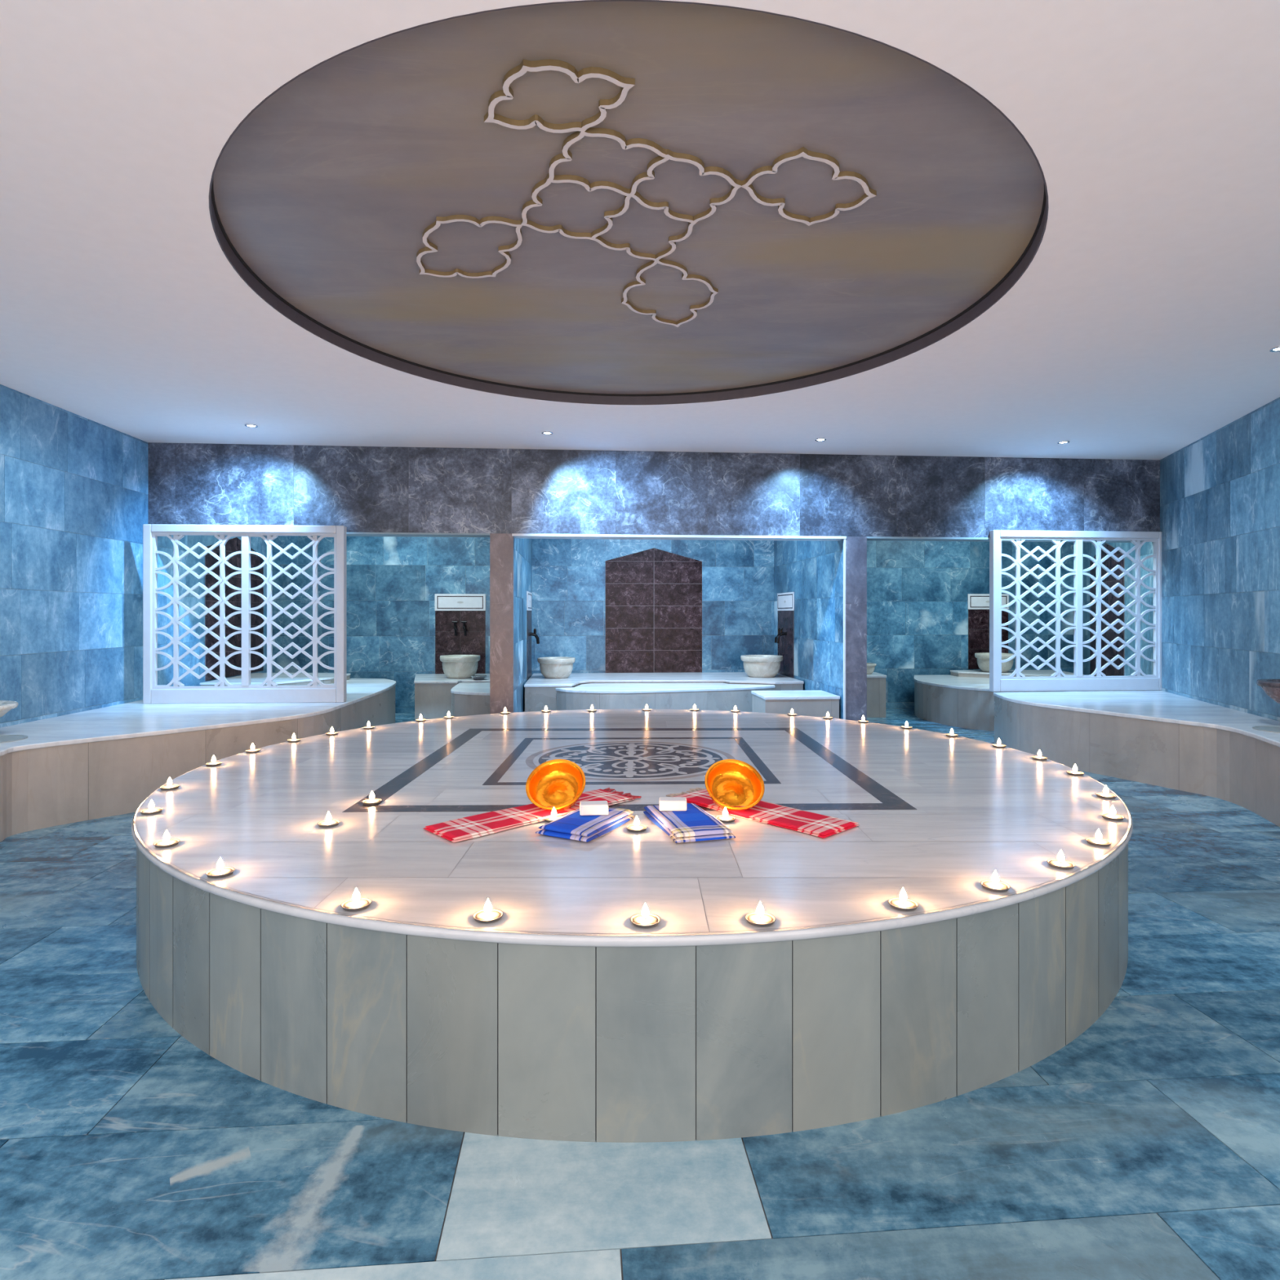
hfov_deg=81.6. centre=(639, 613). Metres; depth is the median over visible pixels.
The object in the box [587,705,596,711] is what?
tealight candle
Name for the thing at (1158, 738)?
bench
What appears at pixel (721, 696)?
bench
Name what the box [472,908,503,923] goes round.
cup
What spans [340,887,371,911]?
tealight candle
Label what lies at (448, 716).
tealight candle
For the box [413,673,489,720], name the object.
plinth
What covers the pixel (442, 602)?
wall plaque
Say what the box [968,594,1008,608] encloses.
wall plaque
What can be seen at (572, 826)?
folded towel
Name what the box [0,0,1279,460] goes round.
ceiling
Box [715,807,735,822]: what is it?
tealight candle
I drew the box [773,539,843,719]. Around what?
wall partition
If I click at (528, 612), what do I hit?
backsplash
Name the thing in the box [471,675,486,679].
shallow dish
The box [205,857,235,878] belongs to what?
tealight candle
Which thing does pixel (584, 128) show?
ornament
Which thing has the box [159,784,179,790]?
cup
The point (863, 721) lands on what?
tealight candle
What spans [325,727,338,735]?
tealight candle
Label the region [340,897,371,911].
cup
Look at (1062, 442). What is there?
recessed light
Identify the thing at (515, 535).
trim
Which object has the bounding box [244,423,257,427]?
recessed light
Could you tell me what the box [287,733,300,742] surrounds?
tealight candle
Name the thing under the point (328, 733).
cup
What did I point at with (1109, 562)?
arched panel
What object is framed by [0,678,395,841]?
bench
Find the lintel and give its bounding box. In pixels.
[147,442,1159,537]
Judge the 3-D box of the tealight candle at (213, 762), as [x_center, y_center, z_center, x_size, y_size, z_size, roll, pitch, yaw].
[-2.030,0.696,3.530,0.072,0.047,0.072,0,0,16]
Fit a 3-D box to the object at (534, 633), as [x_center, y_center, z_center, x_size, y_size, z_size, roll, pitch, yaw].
[-1.210,0.253,8.469,0.116,0.176,0.173,0,0,-4]
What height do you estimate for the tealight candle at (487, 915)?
0.047 m
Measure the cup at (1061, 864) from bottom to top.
0.009 m
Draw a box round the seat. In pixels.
[751,689,839,719]
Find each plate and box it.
[0,734,27,743]
[1252,725,1279,733]
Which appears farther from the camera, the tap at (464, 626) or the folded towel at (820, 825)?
the tap at (464, 626)
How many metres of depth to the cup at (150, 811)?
2.68 m
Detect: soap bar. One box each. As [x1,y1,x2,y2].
[579,800,608,815]
[658,796,686,810]
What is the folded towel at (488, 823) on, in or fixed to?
on the stone platform
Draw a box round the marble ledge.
[524,671,804,711]
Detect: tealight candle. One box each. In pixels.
[139,800,163,814]
[152,830,180,848]
[159,777,179,790]
[204,755,222,766]
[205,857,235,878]
[244,742,260,752]
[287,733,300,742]
[317,811,339,827]
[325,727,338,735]
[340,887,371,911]
[362,791,382,804]
[363,720,374,728]
[415,714,426,721]
[443,711,453,718]
[472,898,503,923]
[500,707,510,714]
[541,706,551,712]
[544,807,562,822]
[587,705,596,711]
[626,816,647,831]
[630,902,660,928]
[642,704,651,711]
[690,705,698,711]
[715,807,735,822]
[730,706,740,712]
[744,902,775,926]
[786,708,796,715]
[822,712,832,719]
[857,715,868,723]
[888,887,918,911]
[901,720,912,728]
[945,728,958,737]
[980,870,1010,892]
[991,738,1006,747]
[1031,749,1048,759]
[1046,849,1075,869]
[1066,764,1084,775]
[1085,829,1111,846]
[1095,785,1116,799]
[1100,805,1124,820]
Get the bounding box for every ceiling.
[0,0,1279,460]
[213,0,1044,394]
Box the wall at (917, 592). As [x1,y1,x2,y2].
[271,535,1073,713]
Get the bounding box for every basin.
[0,700,18,717]
[440,654,479,679]
[537,656,575,678]
[740,654,782,677]
[866,662,876,674]
[974,653,1015,672]
[1256,679,1279,703]
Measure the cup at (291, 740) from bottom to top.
0.009 m
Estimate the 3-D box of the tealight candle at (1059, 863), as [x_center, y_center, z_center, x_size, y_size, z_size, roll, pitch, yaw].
[1.201,0.696,2.115,0.072,0.047,0.072,0,0,28]
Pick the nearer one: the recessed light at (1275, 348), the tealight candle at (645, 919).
the tealight candle at (645, 919)
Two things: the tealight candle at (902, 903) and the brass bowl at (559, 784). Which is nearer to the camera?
the tealight candle at (902, 903)
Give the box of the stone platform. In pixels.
[131,708,1133,1142]
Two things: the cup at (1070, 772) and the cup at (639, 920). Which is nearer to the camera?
the cup at (639, 920)
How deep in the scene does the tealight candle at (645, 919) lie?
1.72 m
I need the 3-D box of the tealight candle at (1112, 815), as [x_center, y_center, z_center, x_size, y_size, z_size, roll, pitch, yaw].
[1.663,0.696,2.608,0.072,0.047,0.072,0,0,-3]
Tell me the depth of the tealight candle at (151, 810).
2.68 m
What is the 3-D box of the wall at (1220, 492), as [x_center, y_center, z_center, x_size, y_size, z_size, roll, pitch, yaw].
[4.258,-0.130,4.692,0.122,2.640,10.050,0,0,17]
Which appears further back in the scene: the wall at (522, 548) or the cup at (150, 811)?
the wall at (522, 548)
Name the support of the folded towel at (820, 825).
on the stone platform
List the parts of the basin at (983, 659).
bowl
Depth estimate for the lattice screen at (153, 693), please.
5.96 m
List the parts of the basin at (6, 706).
bowl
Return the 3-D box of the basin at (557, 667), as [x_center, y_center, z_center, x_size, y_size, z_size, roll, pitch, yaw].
[-0.945,0.608,8.380,0.424,0.225,0.424,0,0,0]
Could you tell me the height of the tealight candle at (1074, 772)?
0.047 m
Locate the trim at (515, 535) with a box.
[511,533,846,541]
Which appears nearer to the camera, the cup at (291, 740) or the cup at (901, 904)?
the cup at (901, 904)
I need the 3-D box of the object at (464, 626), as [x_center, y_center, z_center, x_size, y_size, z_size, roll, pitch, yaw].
[-2.158,0.173,8.874,0.173,0.176,0.116,0,0,-4]
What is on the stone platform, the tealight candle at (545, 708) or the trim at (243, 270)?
the tealight candle at (545, 708)
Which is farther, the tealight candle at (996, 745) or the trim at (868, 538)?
the trim at (868, 538)
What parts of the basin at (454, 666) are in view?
bowl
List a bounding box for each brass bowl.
[525,759,585,810]
[704,759,764,810]
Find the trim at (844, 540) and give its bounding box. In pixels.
[843,538,845,719]
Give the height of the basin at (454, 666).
0.250 m
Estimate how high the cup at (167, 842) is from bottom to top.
0.009 m
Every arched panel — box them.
[204,537,263,680]
[605,547,702,672]
[1089,543,1124,675]
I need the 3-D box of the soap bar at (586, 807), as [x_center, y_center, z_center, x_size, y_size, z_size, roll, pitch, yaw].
[-0.158,0.666,2.545,0.096,0.036,0.060,0,0,-6]
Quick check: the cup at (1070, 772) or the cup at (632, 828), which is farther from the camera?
the cup at (1070, 772)
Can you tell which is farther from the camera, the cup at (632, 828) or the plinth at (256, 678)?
the plinth at (256, 678)
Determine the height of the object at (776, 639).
0.176 m
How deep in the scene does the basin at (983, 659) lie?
8.86 m
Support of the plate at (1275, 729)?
on the bench at (1158, 738)
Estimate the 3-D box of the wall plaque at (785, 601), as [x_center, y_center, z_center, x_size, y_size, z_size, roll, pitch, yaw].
[1.704,-0.145,8.696,0.012,0.210,0.690,0,0,-4]
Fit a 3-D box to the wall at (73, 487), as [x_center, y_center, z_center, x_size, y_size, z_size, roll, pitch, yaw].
[-4.015,-0.130,3.648,0.122,2.640,10.550,0,0,-4]
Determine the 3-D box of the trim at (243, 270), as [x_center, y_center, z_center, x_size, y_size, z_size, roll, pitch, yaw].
[-0.040,-1.486,3.449,3.412,0.071,3.412,0,0,0]
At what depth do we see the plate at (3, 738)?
4.24 m
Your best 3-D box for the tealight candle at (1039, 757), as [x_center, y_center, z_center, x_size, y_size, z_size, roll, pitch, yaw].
[1.979,0.696,3.672,0.072,0.047,0.072,0,0,40]
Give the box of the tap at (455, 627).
[452,621,457,635]
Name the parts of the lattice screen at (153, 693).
lattice panel, lattice panel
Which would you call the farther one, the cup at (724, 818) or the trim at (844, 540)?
the trim at (844, 540)
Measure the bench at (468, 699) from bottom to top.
0.455 m
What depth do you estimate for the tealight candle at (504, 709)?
5.34 m
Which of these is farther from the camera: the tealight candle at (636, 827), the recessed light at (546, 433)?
the recessed light at (546, 433)
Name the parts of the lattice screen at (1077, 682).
lattice panel, lattice panel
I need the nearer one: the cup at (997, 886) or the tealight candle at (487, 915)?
the tealight candle at (487, 915)
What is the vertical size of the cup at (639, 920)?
0.009 m
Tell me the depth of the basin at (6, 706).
4.38 m
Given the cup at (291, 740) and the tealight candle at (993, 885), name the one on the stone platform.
the tealight candle at (993, 885)
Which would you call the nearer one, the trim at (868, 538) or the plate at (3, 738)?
the plate at (3, 738)
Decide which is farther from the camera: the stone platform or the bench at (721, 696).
the bench at (721, 696)
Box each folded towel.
[422,787,641,842]
[535,807,635,842]
[643,803,735,843]
[666,786,859,838]
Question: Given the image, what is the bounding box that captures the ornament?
[416,58,876,327]
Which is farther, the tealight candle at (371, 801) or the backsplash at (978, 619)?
the backsplash at (978, 619)
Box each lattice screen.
[142,524,346,703]
[989,529,1161,692]
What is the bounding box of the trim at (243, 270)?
[208,0,1048,404]
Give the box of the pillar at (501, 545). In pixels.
[489,533,513,714]
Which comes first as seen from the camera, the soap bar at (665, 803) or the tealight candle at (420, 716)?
the soap bar at (665, 803)
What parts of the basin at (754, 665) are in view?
bowl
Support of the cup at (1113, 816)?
on the tealight candle at (1112, 815)
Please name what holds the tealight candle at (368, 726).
on the stone platform
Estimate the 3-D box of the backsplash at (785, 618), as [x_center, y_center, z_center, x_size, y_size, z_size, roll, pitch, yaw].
[1.707,0.340,8.696,0.007,0.760,0.680,0,0,-4]
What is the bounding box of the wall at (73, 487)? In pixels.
[0,384,266,727]
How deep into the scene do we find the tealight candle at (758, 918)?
1.73 m
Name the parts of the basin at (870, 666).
bowl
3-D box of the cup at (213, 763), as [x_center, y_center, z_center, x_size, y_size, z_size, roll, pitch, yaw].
[-2.030,0.714,3.530,0.072,0.009,0.072,0,0,16]
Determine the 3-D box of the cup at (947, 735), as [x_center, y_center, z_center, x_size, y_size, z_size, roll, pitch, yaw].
[1.836,0.714,4.364,0.072,0.009,0.072,0,0,9]
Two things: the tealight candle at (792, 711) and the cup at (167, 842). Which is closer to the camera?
the cup at (167, 842)
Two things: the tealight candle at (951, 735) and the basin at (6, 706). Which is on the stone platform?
the tealight candle at (951, 735)
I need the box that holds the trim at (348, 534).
[346,532,489,537]
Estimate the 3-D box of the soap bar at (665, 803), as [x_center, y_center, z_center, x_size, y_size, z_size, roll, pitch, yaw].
[0.115,0.666,2.600,0.096,0.036,0.060,0,0,1]
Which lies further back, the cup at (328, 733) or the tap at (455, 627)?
the tap at (455, 627)
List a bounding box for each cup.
[139,807,163,814]
[152,838,180,848]
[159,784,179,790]
[204,761,222,766]
[205,866,235,878]
[244,748,260,752]
[287,738,300,742]
[317,819,339,827]
[325,732,338,735]
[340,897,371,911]
[362,798,382,804]
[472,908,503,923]
[626,824,647,831]
[630,913,660,928]
[715,814,735,822]
[744,911,775,926]
[888,897,918,911]
[901,725,912,728]
[945,733,958,737]
[980,880,1010,892]
[991,743,1006,747]
[1031,755,1048,759]
[1046,858,1075,869]
[1066,770,1084,775]
[1085,837,1111,846]
[1095,792,1116,799]
[1100,813,1124,820]
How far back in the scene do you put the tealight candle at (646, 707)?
5.51 m
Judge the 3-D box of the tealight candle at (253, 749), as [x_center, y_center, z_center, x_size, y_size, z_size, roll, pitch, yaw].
[-2.020,0.696,3.866,0.072,0.047,0.072,0,0,31]
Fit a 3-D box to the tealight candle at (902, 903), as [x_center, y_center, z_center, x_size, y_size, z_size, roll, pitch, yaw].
[0.647,0.696,1.822,0.072,0.047,0.072,0,0,-31]
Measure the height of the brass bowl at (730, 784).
0.172 m
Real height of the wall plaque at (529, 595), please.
0.210 m
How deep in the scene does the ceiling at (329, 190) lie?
2.71 m
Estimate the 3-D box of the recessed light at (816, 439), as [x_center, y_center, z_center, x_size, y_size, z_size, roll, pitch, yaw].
[1.499,-1.446,6.153,0.092,0.007,0.092,0,0,0]
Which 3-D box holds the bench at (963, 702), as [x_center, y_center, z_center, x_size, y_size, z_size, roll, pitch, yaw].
[4.361,0.975,8.300,2.346,0.430,2.000,0,0,0]
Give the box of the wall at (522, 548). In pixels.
[513,537,532,712]
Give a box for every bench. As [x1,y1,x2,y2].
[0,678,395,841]
[450,682,489,716]
[555,682,774,711]
[913,675,1118,731]
[993,690,1279,826]
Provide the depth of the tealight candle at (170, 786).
3.05 m
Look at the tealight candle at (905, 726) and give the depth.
4.66 m
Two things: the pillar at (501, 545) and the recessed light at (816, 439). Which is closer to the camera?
the recessed light at (816, 439)
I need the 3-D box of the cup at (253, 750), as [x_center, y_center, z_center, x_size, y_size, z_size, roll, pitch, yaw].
[-2.020,0.714,3.866,0.072,0.009,0.072,0,0,31]
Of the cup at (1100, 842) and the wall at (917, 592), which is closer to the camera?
the cup at (1100, 842)
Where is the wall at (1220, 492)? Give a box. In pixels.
[1082,397,1279,721]
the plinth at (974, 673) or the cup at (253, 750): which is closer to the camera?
the cup at (253, 750)
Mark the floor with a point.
(1146, 1146)
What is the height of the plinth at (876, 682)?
0.487 m
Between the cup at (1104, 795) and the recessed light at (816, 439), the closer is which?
the cup at (1104, 795)
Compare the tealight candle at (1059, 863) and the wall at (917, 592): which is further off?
the wall at (917, 592)
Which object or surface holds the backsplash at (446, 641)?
attached to the wall at (917, 592)
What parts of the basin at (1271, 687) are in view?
bowl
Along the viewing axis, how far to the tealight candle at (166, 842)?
2.30 m
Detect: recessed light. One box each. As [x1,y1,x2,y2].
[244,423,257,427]
[541,431,552,435]
[814,438,826,441]
[1057,440,1069,444]
[1269,346,1279,351]
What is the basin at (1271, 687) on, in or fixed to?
attached to the wall at (1220, 492)
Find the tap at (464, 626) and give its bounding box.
[461,621,466,635]
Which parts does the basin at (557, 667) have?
bowl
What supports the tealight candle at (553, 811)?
on the stone platform
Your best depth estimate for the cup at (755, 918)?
1.73 m
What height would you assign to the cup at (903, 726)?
0.009 m
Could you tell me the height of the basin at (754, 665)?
0.240 m
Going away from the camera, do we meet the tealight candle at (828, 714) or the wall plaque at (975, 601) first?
the tealight candle at (828, 714)
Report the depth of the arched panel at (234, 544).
7.78 m
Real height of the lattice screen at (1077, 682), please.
1.482 m
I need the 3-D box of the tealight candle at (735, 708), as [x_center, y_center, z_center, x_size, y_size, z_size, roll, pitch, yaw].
[0.700,0.696,5.447,0.072,0.047,0.072,0,0,22]
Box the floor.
[0,707,1279,1279]
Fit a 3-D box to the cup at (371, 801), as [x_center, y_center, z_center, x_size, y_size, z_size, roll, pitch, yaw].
[-1.019,0.714,2.819,0.072,0.009,0.072,0,0,3]
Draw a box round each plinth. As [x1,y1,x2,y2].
[200,672,350,685]
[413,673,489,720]
[866,671,886,717]
[950,670,1083,677]
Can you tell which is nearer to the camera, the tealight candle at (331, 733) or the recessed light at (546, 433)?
the tealight candle at (331, 733)
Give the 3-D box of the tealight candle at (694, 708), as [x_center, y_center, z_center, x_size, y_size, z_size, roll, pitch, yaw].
[0.407,0.696,5.522,0.072,0.047,0.072,0,0,6]
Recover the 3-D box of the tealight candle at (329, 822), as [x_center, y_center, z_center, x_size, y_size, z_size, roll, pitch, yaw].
[-1.061,0.696,2.526,0.072,0.047,0.072,0,0,19]
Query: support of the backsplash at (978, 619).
attached to the wall at (917, 592)
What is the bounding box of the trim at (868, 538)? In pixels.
[866,536,1141,542]
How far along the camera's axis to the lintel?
6.60 m
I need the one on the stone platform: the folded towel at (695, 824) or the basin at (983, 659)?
the folded towel at (695, 824)
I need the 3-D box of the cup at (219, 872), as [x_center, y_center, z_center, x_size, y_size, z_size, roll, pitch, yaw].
[-1.159,0.714,2.047,0.072,0.009,0.072,0,0,-44]
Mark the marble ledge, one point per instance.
(540, 691)
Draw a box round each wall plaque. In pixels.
[435,594,485,610]
[526,591,532,610]
[777,591,794,610]
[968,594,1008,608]
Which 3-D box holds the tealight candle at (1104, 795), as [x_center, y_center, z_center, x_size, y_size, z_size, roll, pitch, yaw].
[1.830,0.696,2.912,0.072,0.047,0.072,0,0,-19]
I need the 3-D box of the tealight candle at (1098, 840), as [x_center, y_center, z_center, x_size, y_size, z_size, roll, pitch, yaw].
[1.436,0.696,2.321,0.072,0.047,0.072,0,0,12]
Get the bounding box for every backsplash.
[435,610,485,674]
[526,610,531,679]
[777,610,794,677]
[968,608,1008,669]
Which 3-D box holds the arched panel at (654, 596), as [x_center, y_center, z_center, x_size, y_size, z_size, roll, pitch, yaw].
[0.172,-0.046,9.111,1.194,1.532,0.008,0,0,-4]

